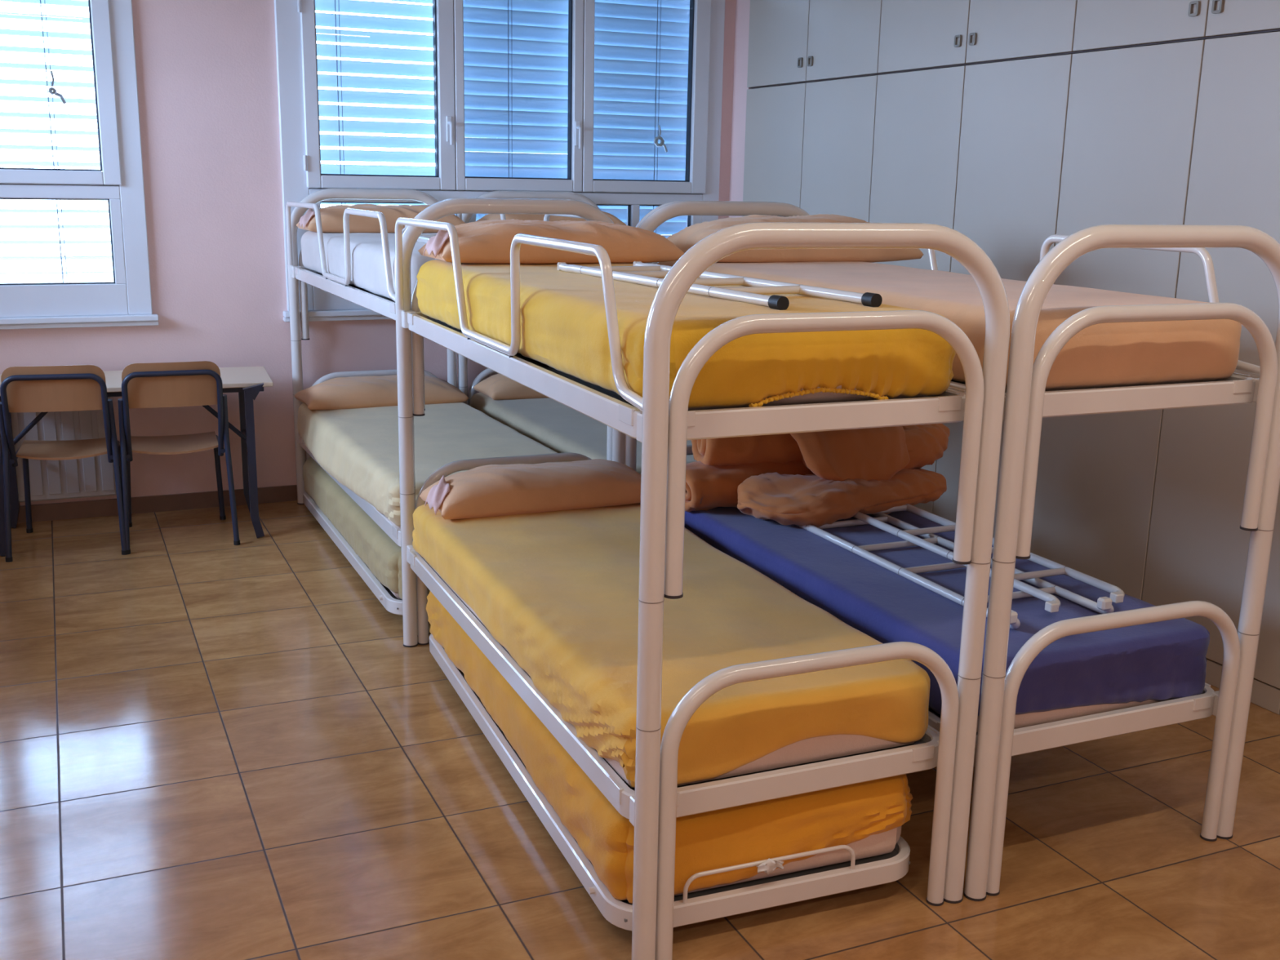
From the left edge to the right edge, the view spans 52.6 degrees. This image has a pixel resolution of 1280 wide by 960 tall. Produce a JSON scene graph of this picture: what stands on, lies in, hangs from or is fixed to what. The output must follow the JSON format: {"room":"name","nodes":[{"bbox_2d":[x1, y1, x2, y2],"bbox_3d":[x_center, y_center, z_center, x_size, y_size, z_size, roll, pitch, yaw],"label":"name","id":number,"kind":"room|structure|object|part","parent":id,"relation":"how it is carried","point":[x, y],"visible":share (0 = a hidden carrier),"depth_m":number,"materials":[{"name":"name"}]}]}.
{"room":"dormitory","nodes":[
{"label":"dormitory","id":0,"kind":"room"},
{"bbox_2d":[0,0,735,505],"bbox_3d":[-2.103,-1.371,6.566,6.720,3.000,0.340,-5,14,-24],"label":"wall","id":1,"kind":"structure","parent":0,"point":[206,69],"depth_m":6.41,"materials":[{"name":"pink paint"}]},
{"bbox_2d":[0,396,132,514],"bbox_3d":[-3.185,-0.092,6.116,1.429,0.667,0.080,-5,14,-24],"label":"radiator","id":2,"kind":"object","parent":1,"relation":"attached to","point":[94,476],"visible":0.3,"depth_m":6.26,"materials":[{"name":"grey metal"}]},
{"bbox_2d":[0,0,158,329],"bbox_3d":[-3.448,-1.624,5.670,2.401,1.952,0.157,-5,14,-24],"label":"window","id":3,"kind":"structure","parent":1,"relation":"in","point":[126,300],"depth_m":6.12,"materials":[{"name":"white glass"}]},
{"bbox_2d":[0,0,113,282],"bbox_3d":[-3.517,-1.679,5.775,2.270,1.775,0.114,-5,14,-24],"label":"blind","id":4,"kind":"object","parent":3,"relation":"attached to","point":[60,99],"visible":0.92,"depth_m":6.12,"materials":[{"name":"grey metal"}]},
{"bbox_3d":[-2.779,-1.750,6.110,0.021,1.760,0.093,-5,14,-24],"label":"ladder cord","id":5,"kind":"part","parent":4,"relation":"part of","materials":[{"name":"white fabric"}]},
{"bbox_3d":[-2.792,-1.978,5.907,0.714,1.224,0.085,-5,14,-24],"label":"sash","id":6,"kind":"part","parent":3,"relation":"part of","materials":[{"name":"white plastic"}]},
{"bbox_3d":[-3.460,-0.696,5.872,2.401,0.052,0.070,-5,14,-24],"label":"sill","id":7,"kind":"part","parent":3,"relation":"part of","materials":[{"name":"white stone"}]},
{"bbox_2d":[17,484,297,523],"bbox_3d":[-2.227,0.101,6.666,5.950,0.083,0.014,-5,14,-24],"label":"baseboard","id":8,"kind":"structure","parent":1,"relation":"attached to","point":[140,504],"depth_m":6.55,"materials":[{"name":"brown tile"}]},
{"bbox_2d":[274,0,724,321],"bbox_3d":[-0.661,-1.856,6.900,2.501,1.952,0.157,-5,14,-24],"label":"window","id":9,"kind":"structure","parent":1,"relation":"in","point":[295,20],"depth_m":6.78,"materials":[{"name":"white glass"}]},
{"bbox_3d":[-0.673,-0.927,7.103,2.501,0.052,0.070,-5,14,-24],"label":"sill","id":10,"kind":"part","parent":9,"relation":"part of","materials":[{"name":"white stone"}]},
{"bbox_2d":[315,0,435,208],"bbox_3d":[-1.391,-1.859,6.725,0.820,1.775,0.093,-5,14,-24],"label":"blind","id":11,"kind":"object","parent":9,"relation":"attached to","point":[327,20],"visible":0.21,"depth_m":6.71,"materials":[{"name":"grey metal"}]},
{"bbox_3d":[-1.547,-1.853,6.654,0.021,1.760,0.093,-5,14,-24],"label":"ladder cord","id":12,"kind":"part","parent":11,"relation":"part of","materials":[{"name":"white fabric"}]},
{"bbox_3d":[-1.324,-2.100,6.555,0.769,1.224,0.085,-5,14,-24],"label":"sash","id":13,"kind":"part","parent":9,"relation":"part of","materials":[{"name":"white plastic"}]},
{"bbox_3d":[-0.982,-1.810,6.705,0.028,0.145,0.054,-5,14,-24],"label":"handle","id":14,"kind":"part","parent":9,"relation":"part of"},
{"bbox_2d":[453,0,568,221],"bbox_3d":[-0.698,-1.916,7.031,0.680,1.775,0.093,-5,14,-24],"label":"blind","id":15,"kind":"object","parent":9,"relation":"attached to","point":[516,51],"visible":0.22,"depth_m":7.00,"materials":[{"name":"grey metal"}]},
{"bbox_3d":[-0.717,-1.922,7.021,0.021,1.760,0.093,-5,14,-24],"label":"ladder cord","id":16,"kind":"part","parent":15,"relation":"part of","materials":[{"name":"white fabric"}]},
{"bbox_3d":[-0.646,-2.157,6.854,0.712,1.224,0.085,-5,14,-24],"label":"sash","id":17,"kind":"part","parent":9,"relation":"part of","materials":[{"name":"white plastic"}]},
{"bbox_3d":[-0.330,-1.864,6.993,0.028,0.145,0.054,-5,14,-24],"label":"handle","id":18,"kind":"part","parent":9,"relation":"part of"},
{"bbox_2d":[592,0,689,238],"bbox_3d":[0.000,-1.972,7.327,0.820,1.775,0.115,-5,14,-24],"label":"blind","id":19,"kind":"object","parent":9,"relation":"attached to","point":[642,46],"visible":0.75,"depth_m":7.30,"materials":[{"name":"grey metal"}]},
{"bbox_3d":[0.076,-1.988,7.371,0.021,1.760,0.093,-5,14,-24],"label":"ladder cord","id":20,"kind":"part","parent":19,"relation":"part of","materials":[{"name":"white fabric"}]},
{"bbox_3d":[0.027,-2.213,7.151,0.757,1.224,0.085,-5,14,-24],"label":"sash","id":21,"kind":"part","parent":9,"relation":"part of","materials":[{"name":"white plastic"}]},
{"bbox_2d":[728,0,750,217],"bbox_3d":[0.812,-1.548,7.573,0.565,3.000,0.185,-5,14,-24],"label":"trim","id":22,"kind":"structure","parent":1,"relation":"attached to","point":[740,73],"depth_m":7.32,"materials":[{"name":"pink paint"}]},
{"bbox_2d":[0,500,1279,959],"bbox_3d":[-0.116,1.142,2.787,7.120,0.100,9.770,-5,14,-24],"label":"floor","id":23,"kind":"structure","parent":0,"point":[212,748],"depth_m":3.53,"materials":[{"name":"tile"}]},
{"bbox_2d":[0,364,129,562],"bbox_3d":[-2.614,-0.126,5.898,0.505,0.861,0.517,-3,14,-17],"label":"chair","id":24,"kind":"object","parent":23,"relation":"on","point":[68,388],"visible":0.98,"depth_m":5.66,"materials":[{"name":"brown wood"}]},
{"bbox_3d":[-2.766,0.005,5.655,0.038,0.697,0.096,0,13,-5],"label":"leg","id":25,"kind":"part","parent":24,"relation":"part of","materials":[{"name":"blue metal"}]},
{"bbox_3d":[-2.815,-0.119,5.860,0.021,0.021,0.347,-3,14,-17],"label":"rail","id":26,"kind":"part","parent":24,"relation":"part of","materials":[{"name":"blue metal"}]},
{"bbox_3d":[-2.879,0.042,6.086,0.031,0.424,0.086,-8,16,-33],"label":"leg","id":27,"kind":"part","parent":24,"relation":"part of","materials":[{"name":"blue metal"}]},
{"bbox_3d":[-2.544,-0.398,5.626,0.416,0.205,0.059,-3,14,-17],"label":"backrest","id":28,"kind":"part","parent":24,"relation":"part of","materials":[{"name":"brown wood"}]},
{"bbox_3d":[-2.556,-0.263,5.687,0.425,0.424,0.147,-3,14,-17],"label":"frame","id":29,"kind":"part","parent":24,"relation":"part of","materials":[{"name":"blue metal"}]},
{"bbox_3d":[-2.628,-0.145,5.942,0.400,0.038,0.380,-3,14,-17],"label":"seat","id":30,"kind":"part","parent":24,"relation":"part of","materials":[{"name":"brown wood"}]},
{"bbox_3d":[-2.426,-0.140,5.979,0.021,0.021,0.347,-3,14,-17],"label":"rail","id":31,"kind":"part","parent":24,"relation":"part of","materials":[{"name":"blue metal"}]},
{"bbox_3d":[-2.336,-0.018,5.789,0.045,0.697,0.095,-3,14,-17],"label":"leg","id":32,"kind":"part","parent":24,"relation":"part of","materials":[{"name":"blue metal"}]},
{"bbox_3d":[-2.485,0.021,6.207,0.031,0.424,0.086,1,13,-1],"label":"leg","id":33,"kind":"part","parent":24,"relation":"part of","materials":[{"name":"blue metal"}]},
{"bbox_2d":[0,366,273,556],"bbox_3d":[-2.414,-0.114,6.132,1.300,0.733,0.589,-4,14,-20],"label":"table","id":34,"kind":"object","parent":23,"relation":"on","point":[248,381],"visible":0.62,"depth_m":6.08,"materials":[{"name":"beige laminate"}]},
{"bbox_3d":[-2.845,-0.021,5.696,0.094,0.733,0.048,-4,14,-20],"label":"leg","id":35,"kind":"part","parent":34,"relation":"part of","materials":[{"name":"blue metal"}]},
{"bbox_3d":[-3.015,-0.129,6.148,0.094,0.733,0.048,-4,14,-20],"label":"leg","id":36,"kind":"part","parent":34,"relation":"part of","materials":[{"name":"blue metal"}]},
{"bbox_3d":[-1.968,-0.197,6.527,0.094,0.733,0.048,-4,14,-20],"label":"leg","id":37,"kind":"part","parent":34,"relation":"part of","materials":[{"name":"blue metal"}]},
{"bbox_3d":[-1.797,-0.088,6.075,0.094,0.733,0.048,-4,14,-20],"label":"leg","id":38,"kind":"part","parent":34,"relation":"part of","materials":[{"name":"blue metal"}]},
{"bbox_2d":[117,360,239,554],"bbox_3d":[-2.179,-0.154,6.057,0.505,0.861,0.517,-4,14,-22],"label":"chair","id":39,"kind":"object","parent":23,"relation":"on","point":[180,384],"visible":1,"depth_m":5.83,"materials":[{"name":"brown wood"}]},
{"bbox_3d":[-2.307,-0.020,5.801,0.038,0.697,0.096,-1,13,-10],"label":"leg","id":40,"kind":"part","parent":39,"relation":"part of","materials":[{"name":"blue metal"}]},
{"bbox_3d":[-2.457,0.018,6.221,0.031,0.424,0.086,-9,17,-38],"label":"leg","id":41,"kind":"part","parent":39,"relation":"part of","materials":[{"name":"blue metal"}]},
{"bbox_3d":[-2.092,-0.427,5.790,0.416,0.205,0.059,-4,14,-22],"label":"backrest","id":42,"kind":"part","parent":39,"relation":"part of","materials":[{"name":"brown wood"}]},
{"bbox_3d":[-2.106,-0.292,5.851,0.425,0.424,0.147,-4,14,-22],"label":"frame","id":43,"kind":"part","parent":39,"relation":"part of","materials":[{"name":"blue metal"}]},
{"bbox_3d":[-2.198,-0.173,6.099,0.400,0.038,0.380,-4,14,-22],"label":"seat","id":44,"kind":"part","parent":39,"relation":"part of","materials":[{"name":"brown wood"}]},
{"bbox_3d":[-2.075,-0.010,6.376,0.031,0.424,0.086,0,13,-6],"label":"leg","id":45,"kind":"part","parent":39,"relation":"part of","materials":[{"name":"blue metal"}]},
{"bbox_3d":[-2.000,-0.172,6.154,0.021,0.021,0.347,-4,14,-22],"label":"rail","id":46,"kind":"part","parent":39,"relation":"part of","materials":[{"name":"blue metal"}]},
{"bbox_3d":[-1.894,-0.051,5.969,0.038,0.697,0.096,-8,16,-34],"label":"leg","id":47,"kind":"part","parent":39,"relation":"part of","materials":[{"name":"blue metal"}]},
{"bbox_2d":[302,491,402,615],"bbox_3d":[-0.987,0.281,5.954,0.812,0.104,1.980,-5,14,-24],"label":"bed","id":48,"kind":"object","parent":23,"relation":"on","point":[390,602],"visible":0.12,"depth_m":5.48,"materials":[{"name":"white metal"}]},
{"bbox_2d":[302,457,430,599],"bbox_3d":[-0.974,0.149,5.926,0.804,0.208,1.950,-5,14,-24],"label":"mattress","id":49,"kind":"object","parent":48,"relation":"on","point":[380,553],"visible":0.23,"depth_m":5.48,"materials":[{"name":"beige fabric"}]},
{"bbox_2d":[285,188,612,636],"bbox_3d":[-0.930,-0.464,5.822,0.879,1.616,2.228,-5,14,-24],"label":"bunk bed","id":50,"kind":"object","parent":23,"relation":"on","point":[337,286],"visible":0.29,"depth_m":6.45,"materials":[{"name":"white metal"}]},
{"bbox_3d":[-1.291,-0.998,5.518,0.038,0.330,2.110,-5,14,-25],"label":"guard rail","id":51,"kind":"part","parent":50,"relation":"part of","materials":[{"name":"white metal"}]},
{"bbox_3d":[-0.921,-0.848,5.733,0.832,0.058,2.081,-5,14,-24],"label":"mattress frame","id":52,"kind":"part","parent":50,"relation":"part of","materials":[{"name":"white metal"}]},
{"bbox_3d":[-0.943,-0.024,5.922,0.842,0.062,2.081,-5,14,-24],"label":"mattress frame","id":53,"kind":"part","parent":50,"relation":"part of","materials":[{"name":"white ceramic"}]},
{"bbox_3d":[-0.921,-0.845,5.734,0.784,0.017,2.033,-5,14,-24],"label":"mattress","id":54,"kind":"part","parent":50,"relation":"part of","materials":[{"name":"grey fabric"}]},
{"bbox_2d":[300,231,437,299],"bbox_3d":[-0.919,-0.959,5.705,0.791,0.198,2.029,-5,14,-24],"label":"mattress","id":55,"kind":"object","parent":50,"relation":"on","point":[367,264],"visible":0.25,"depth_m":5.38,"materials":[{"name":"white fabric"}]},
{"bbox_2d":[296,203,465,232],"bbox_3d":[-1.284,-1.298,6.436,0.810,0.145,0.340,-5,14,-24],"label":"pillow","id":56,"kind":"object","parent":55,"relation":"on","point":[331,216],"visible":0.54,"depth_m":6.28,"materials":[{"name":"fabric"}]},
{"bbox_2d":[402,225,436,243],"bbox_3d":[-0.720,-1.006,5.376,0.330,0.066,1.222,-4,14,-22],"label":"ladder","id":57,"kind":"object","parent":55,"relation":"on","point":[424,238],"visible":0.05,"depth_m":5.55,"materials":[{"name":"white metal"}]},
{"bbox_2d":[297,401,557,528],"bbox_3d":[-0.970,-0.118,5.875,0.855,0.219,2.048,-5,14,-24],"label":"mattress","id":58,"kind":"object","parent":50,"relation":"on","point":[358,447],"visible":0.57,"depth_m":5.67,"materials":[{"name":"white fabric"}]},
{"bbox_2d":[293,374,468,409],"bbox_3d":[-1.317,-0.459,6.595,0.820,0.141,0.360,-5,14,-25],"label":"pillow","id":59,"kind":"object","parent":58,"relation":"on","point":[371,391],"visible":0.78,"depth_m":6.44,"materials":[{"name":"beige fabric"}]},
{"bbox_2d":[457,191,783,405],"bbox_3d":[-0.131,-0.530,6.174,0.879,1.616,2.228,-5,14,-24],"label":"bunk bed","id":60,"kind":"object","parent":23,"relation":"on","point":[462,361],"visible":0.08,"depth_m":6.96,"materials":[{"name":"white metal"}]},
{"bbox_3d":[-0.492,-1.064,5.871,0.038,0.330,2.110,-5,14,-25],"label":"guard rail","id":61,"kind":"part","parent":60,"relation":"part of","materials":[{"name":"white metal"}]},
{"bbox_2d":[470,392,696,474],"bbox_3d":[-0.147,-0.195,6.244,0.802,0.199,2.031,-5,14,-24],"label":"mattress","id":62,"kind":"object","parent":60,"relation":"on","point":[560,428],"visible":0.24,"depth_m":6.15,"materials":[{"name":"white fabric"}]},
{"bbox_2d":[472,373,548,399],"bbox_3d":[-0.495,-0.528,6.958,0.740,0.146,0.340,-5,14,-24],"label":"pillow","id":63,"kind":"object","parent":62,"relation":"on","point":[498,386],"visible":0.4,"depth_m":6.75,"materials":[{"name":"beige fabric"}]},
{"bbox_3d":[-0.119,-1.025,6.058,0.786,0.198,2.027,-5,14,-24],"label":"mattress","id":64,"kind":"object","parent":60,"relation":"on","visible":0},
{"bbox_2d":[475,211,626,225],"bbox_3d":[-0.471,-1.364,6.795,0.780,0.141,0.340,-5,14,-24],"label":"pillow","id":65,"kind":"object","parent":64,"relation":"on","point":[489,216],"visible":0.04,"depth_m":6.64,"materials":[{"name":"fabric"}]},
{"bbox_2d":[429,634,910,931],"bbox_3d":[-0.046,0.744,3.900,0.812,0.171,1.980,-4,14,-21],"label":"bed","id":66,"kind":"object","parent":23,"relation":"on","point":[700,906],"visible":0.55,"depth_m":3.07,"materials":[{"name":"white metal"}]},
{"bbox_2d":[426,591,912,903],"bbox_3d":[-0.046,0.630,3.888,0.805,0.233,1.980,-4,14,-21],"label":"mattress","id":67,"kind":"object","parent":66,"relation":"on","point":[868,817],"visible":0.17,"depth_m":3.06,"materials":[{"name":"yellow fabric"}]},
{"bbox_3d":[0.305,0.909,2.999,0.445,0.072,0.010,-4,14,-21],"label":"pull handle","id":68,"kind":"part","parent":66,"relation":"part of","materials":[{"name":"white metal"}]},
{"bbox_2d":[756,858,783,874],"bbox_3d":[0.299,0.890,2.978,0.073,0.044,0.013,-5,15,-26],"label":"tie","id":69,"kind":"object","parent":66,"relation":"on","point":[770,865],"visible":1,"depth_m":2.98,"materials":[{"name":"white fabric"}]},
{"bbox_2d":[394,198,1010,959],"bbox_3d":[-0.030,0.028,3.790,0.879,1.616,2.228,-4,14,-23],"label":"bunk bed","id":70,"kind":"object","parent":23,"relation":"on","point":[663,424],"visible":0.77,"depth_m":2.85,"materials":[{"name":"white metal"}]},
{"bbox_3d":[-0.396,-0.508,3.497,0.038,0.330,2.110,-5,14,-23],"label":"guard rail","id":71,"kind":"part","parent":70,"relation":"part of","materials":[{"name":"white metal"}]},
{"bbox_2d":[412,502,930,787],"bbox_3d":[-0.052,0.363,3.862,0.835,0.199,2.056,-4,14,-23],"label":"mattress","id":72,"kind":"object","parent":70,"relation":"on","point":[558,591],"visible":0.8,"depth_m":3.31,"materials":[{"name":"yellow fabric"}]},
{"bbox_2d":[419,458,640,519],"bbox_3d":[-0.351,0.017,4.618,0.840,0.153,0.300,-5,14,-24],"label":"pillow","id":73,"kind":"object","parent":72,"relation":"on","point":[491,490],"visible":0.97,"depth_m":4.50,"materials":[{"name":"beige fabric"}]},
{"bbox_3d":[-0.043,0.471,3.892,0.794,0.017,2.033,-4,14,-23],"label":"mattress","id":74,"kind":"part","parent":70,"relation":"part of","materials":[{"name":"yellow fabric"}]},
{"bbox_3d":[-0.043,0.468,3.891,0.842,0.062,2.081,-4,14,-23],"label":"mattress frame","id":75,"kind":"part","parent":70,"relation":"part of","materials":[{"name":"white metal"}]},
{"bbox_3d":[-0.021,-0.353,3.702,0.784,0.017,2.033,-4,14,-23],"label":"mattress","id":76,"kind":"part","parent":70,"relation":"part of","materials":[{"name":"yellow fabric"}]},
{"bbox_2d":[416,259,955,410],"bbox_3d":[-0.017,-0.467,3.671,0.803,0.198,2.038,-4,14,-23],"label":"mattress","id":77,"kind":"object","parent":70,"relation":"on","point":[564,326],"visible":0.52,"depth_m":2.87,"materials":[{"name":"yellow fabric"}]},
{"bbox_2d":[417,218,684,264],"bbox_3d":[-0.305,-0.817,4.435,0.870,0.149,0.360,-4,14,-22],"label":"pillow","id":78,"kind":"object","parent":77,"relation":"on","point":[484,242],"visible":0.86,"depth_m":4.30,"materials":[{"name":"orange fabric"}]},
{"bbox_2d":[557,261,882,310],"bbox_3d":[0.156,-0.539,3.512,0.295,0.033,1.232,-6,15,-27],"label":"ladder","id":79,"kind":"object","parent":77,"relation":"on","point":[755,291],"visible":0.91,"depth_m":3.29,"materials":[{"name":"white metal"}]},
{"bbox_3d":[-0.021,-0.357,3.701,0.832,0.058,2.081,-4,14,-23],"label":"mattress frame","id":80,"kind":"part","parent":70,"relation":"part of","materials":[{"name":"white metal"}]},
{"bbox_2d":[742,75,877,222],"bbox_3d":[1.091,-0.993,7.000,0.570,2.190,1.268,-5,14,-24],"label":"wardrobe","id":81,"kind":"object","parent":23,"relation":"on","point":[809,146],"visible":0.29,"depth_m":6.62,"materials":[{"name":"grey"}]},
{"bbox_3d":[0.710,-1.084,7.164,0.020,2.098,0.622,-5,14,-24],"label":"door","id":82,"kind":"part","parent":81,"relation":"part of","materials":[{"name":"grey laminate"}]},
{"bbox_2d":[746,0,881,88],"bbox_3d":[1.115,-2.446,6.659,0.580,0.790,1.268,-5,14,-24],"label":"upper cabinet","id":83,"kind":"object","parent":81,"relation":"on","point":[791,42],"visible":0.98,"depth_m":6.57,"materials":[{"name":"grey laminate"}]},
{"bbox_3d":[0.738,-2.495,6.835,0.020,0.780,0.622,-5,14,-24],"label":"door","id":84,"kind":"part","parent":83,"relation":"part of","materials":[{"name":"grey laminate"}]},
{"bbox_3d":[0.825,-2.148,6.664,0.009,0.049,0.040,-5,14,-24],"label":"ring pull","id":85,"kind":"part","parent":83,"relation":"part of","materials":[{"name":"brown metal"}]},
{"bbox_3d":[0.865,-2.127,6.576,0.009,0.049,0.040,-5,14,-24],"label":"ring pull","id":86,"kind":"part","parent":83,"relation":"part of","materials":[{"name":"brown metal"}]},
{"bbox_3d":[0.998,-2.358,6.272,0.020,0.780,0.636,-5,14,-24],"label":"door","id":87,"kind":"part","parent":83,"relation":"part of","materials":[{"name":"grey laminate"}]},
{"bbox_3d":[0.970,-0.948,6.601,0.020,2.098,0.636,-5,14,-24],"label":"door","id":88,"kind":"part","parent":81,"relation":"part of","materials":[{"name":"grey laminate"}]},
{"bbox_2d":[624,200,1279,901],"bbox_3d":[0.777,-0.033,4.121,0.879,1.616,2.228,-5,14,-23],"label":"bunk bed","id":89,"kind":"object","parent":23,"relation":"on","point":[1027,402],"visible":0.51,"depth_m":3.12,"materials":[{"name":"white metal"}]},
{"bbox_2d":[684,506,1209,732],"bbox_3d":[0.772,0.301,4.191,0.795,0.202,2.037,-5,14,-23],"label":"mattress","id":90,"kind":"object","parent":89,"relation":"on","point":[1098,672],"visible":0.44,"depth_m":3.51,"materials":[{"name":"blue fabric"}]},
{"bbox_2d":[684,461,815,511],"bbox_3d":[0.408,0.001,4.651,0.656,0.184,0.254,-6,15,-27],"label":"duvet","id":91,"kind":"object","parent":90,"relation":"on","point":[708,487],"visible":0.51,"depth_m":4.49,"materials":[{"name":"brown fabric"}]},
{"bbox_2d":[737,423,950,527],"bbox_3d":[0.748,-0.049,4.631,1.004,0.300,0.508,-8,16,-35],"label":"duvet","id":92,"kind":"object","parent":90,"relation":"on","point":[799,500],"visible":0.56,"depth_m":4.41,"materials":[{"name":"brown fabric"}]},
{"bbox_2d":[690,426,910,481],"bbox_3d":[0.584,-0.140,4.628,0.772,0.275,0.506,-4,14,-21],"label":"duvet","id":93,"kind":"object","parent":92,"relation":"on","point":[868,454],"visible":0.49,"depth_m":4.50,"materials":[{"name":"brown fabric"}]},
{"bbox_2d":[796,512,1114,629],"bbox_3d":[0.871,0.227,3.943,0.380,0.063,1.230,-5,14,-23],"label":"ladder","id":94,"kind":"object","parent":90,"relation":"on","point":[1104,605],"visible":0.73,"depth_m":3.86,"materials":[{"name":"white metal"}]},
{"bbox_2d":[853,503,1124,613],"bbox_3d":[0.990,0.204,4.034,0.296,0.026,1.195,-5,14,-23],"label":"ladder","id":95,"kind":"object","parent":90,"relation":"on","point":[1052,604],"visible":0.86,"depth_m":3.87,"materials":[{"name":"white metal"}]},
{"bbox_2d":[657,260,1241,392],"bbox_3d":[0.785,-0.528,4.001,0.785,0.200,2.030,-5,14,-23],"label":"mattress","id":96,"kind":"object","parent":89,"relation":"on","point":[1116,354],"visible":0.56,"depth_m":3.19,"materials":[{"name":"beige fabric"}]},
{"bbox_2d":[666,213,923,262],"bbox_3d":[0.554,-0.895,4.796,0.940,0.180,0.400,-5,14,-24],"label":"pillow","id":97,"kind":"object","parent":96,"relation":"on","point":[686,238],"visible":0.45,"depth_m":4.66,"materials":[{"name":"fabric"}]},
{"bbox_3d":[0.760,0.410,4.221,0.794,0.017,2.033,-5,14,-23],"label":"mattress","id":98,"kind":"part","parent":89,"relation":"part of","materials":[{"name":"grey"}]},
{"bbox_3d":[1.166,-0.630,4.149,0.038,0.330,2.110,-4,14,-23],"label":"guard rail","id":99,"kind":"part","parent":89,"relation":"part of","materials":[{"name":"white metal"}]},
{"bbox_3d":[0.760,0.407,4.220,0.842,0.062,2.081,-5,14,-23],"label":"mattress frame","id":100,"kind":"part","parent":89,"relation":"part of","materials":[{"name":"white metal"}]},
{"bbox_3d":[0.783,-0.417,4.030,0.832,0.058,2.081,-5,14,-23],"label":"mattress frame","id":101,"kind":"part","parent":89,"relation":"part of","materials":[{"name":"white metal"}]},
{"bbox_2d":[869,53,1072,537],"bbox_3d":[1.616,-0.718,5.863,0.570,2.190,1.293,-5,14,-24],"label":"wardrobe","id":102,"kind":"object","parent":23,"relation":"on","point":[975,151],"visible":0.28,"depth_m":5.49,"materials":[{"name":"grey"}]},
{"bbox_3d":[1.235,-0.809,6.027,0.020,2.098,0.646,-5,14,-24],"label":"door","id":103,"kind":"part","parent":102,"relation":"part of","materials":[{"name":"grey laminate"}]},
{"bbox_2d":[877,0,1077,74],"bbox_3d":[1.640,-2.171,5.522,0.580,0.790,1.293,-5,14,-24],"label":"upper cabinet","id":104,"kind":"object","parent":102,"relation":"on","point":[916,35],"visible":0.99,"depth_m":5.46,"materials":[{"name":"grey laminate"}]},
{"bbox_3d":[1.263,-2.219,5.699,0.020,0.780,0.646,-5,14,-24],"label":"door","id":105,"kind":"part","parent":104,"relation":"part of","materials":[{"name":"grey laminate"}]},
{"bbox_3d":[1.355,-1.870,5.516,0.009,0.049,0.040,-5,14,-24],"label":"ring pull","id":106,"kind":"part","parent":104,"relation":"part of","materials":[{"name":"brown metal"}]},
{"bbox_3d":[1.395,-1.849,5.429,0.009,0.049,0.040,-5,14,-24],"label":"ring pull","id":107,"kind":"part","parent":104,"relation":"part of","materials":[{"name":"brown metal"}]},
{"bbox_3d":[1.528,-2.080,5.124,0.020,0.780,0.637,-5,14,-24],"label":"door","id":108,"kind":"part","parent":104,"relation":"part of","materials":[{"name":"grey laminate"}]},
{"bbox_3d":[1.500,-0.669,5.453,0.020,2.098,0.637,-5,14,-24],"label":"door","id":109,"kind":"part","parent":102,"relation":"part of","materials":[{"name":"grey laminate"}]},
{"bbox_2d":[1030,31,1279,714],"bbox_3d":[2.141,-0.442,4.728,0.570,2.190,1.264,-5,14,-24],"label":"wardrobe","id":110,"kind":"object","parent":23,"relation":"on","point":[1147,504],"visible":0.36,"depth_m":4.59,"materials":[{"name":"grey"}]},
{"bbox_3d":[1.761,-0.532,4.888,0.020,2.098,0.627,-5,14,-24],"label":"door","id":111,"kind":"part","parent":110,"relation":"part of","materials":[{"name":"grey laminate"}]},
{"bbox_2d":[1072,0,1279,53],"bbox_3d":[2.164,-1.896,4.387,0.580,0.790,1.264,-5,14,-24],"label":"upper cabinet","id":112,"kind":"object","parent":110,"relation":"on","point":[1100,24],"visible":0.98,"depth_m":4.51,"materials":[{"name":"grey laminate"}]},
{"bbox_3d":[1.789,-1.943,4.559,0.020,0.780,0.627,-5,14,-24],"label":"door","id":113,"kind":"part","parent":112,"relation":"part of","materials":[{"name":"grey laminate"}]},
{"bbox_3d":[1.877,-1.596,4.385,0.009,0.049,0.040,-5,14,-24],"label":"ring pull","id":114,"kind":"part","parent":112,"relation":"part of","materials":[{"name":"brown metal"}]},
{"bbox_3d":[1.917,-1.575,4.297,0.009,0.049,0.040,-5,14,-24],"label":"ring pull","id":115,"kind":"part","parent":112,"relation":"part of","materials":[{"name":"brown metal"}]},
{"bbox_3d":[2.048,-1.807,3.997,0.020,0.780,0.627,-5,14,-24],"label":"door","id":116,"kind":"part","parent":112,"relation":"part of","materials":[{"name":"grey laminate"}]},
{"bbox_3d":[2.020,-0.396,4.326,0.020,2.098,0.627,-5,14,-24],"label":"door","id":117,"kind":"part","parent":110,"relation":"part of","materials":[{"name":"grey laminate"}]}
]}

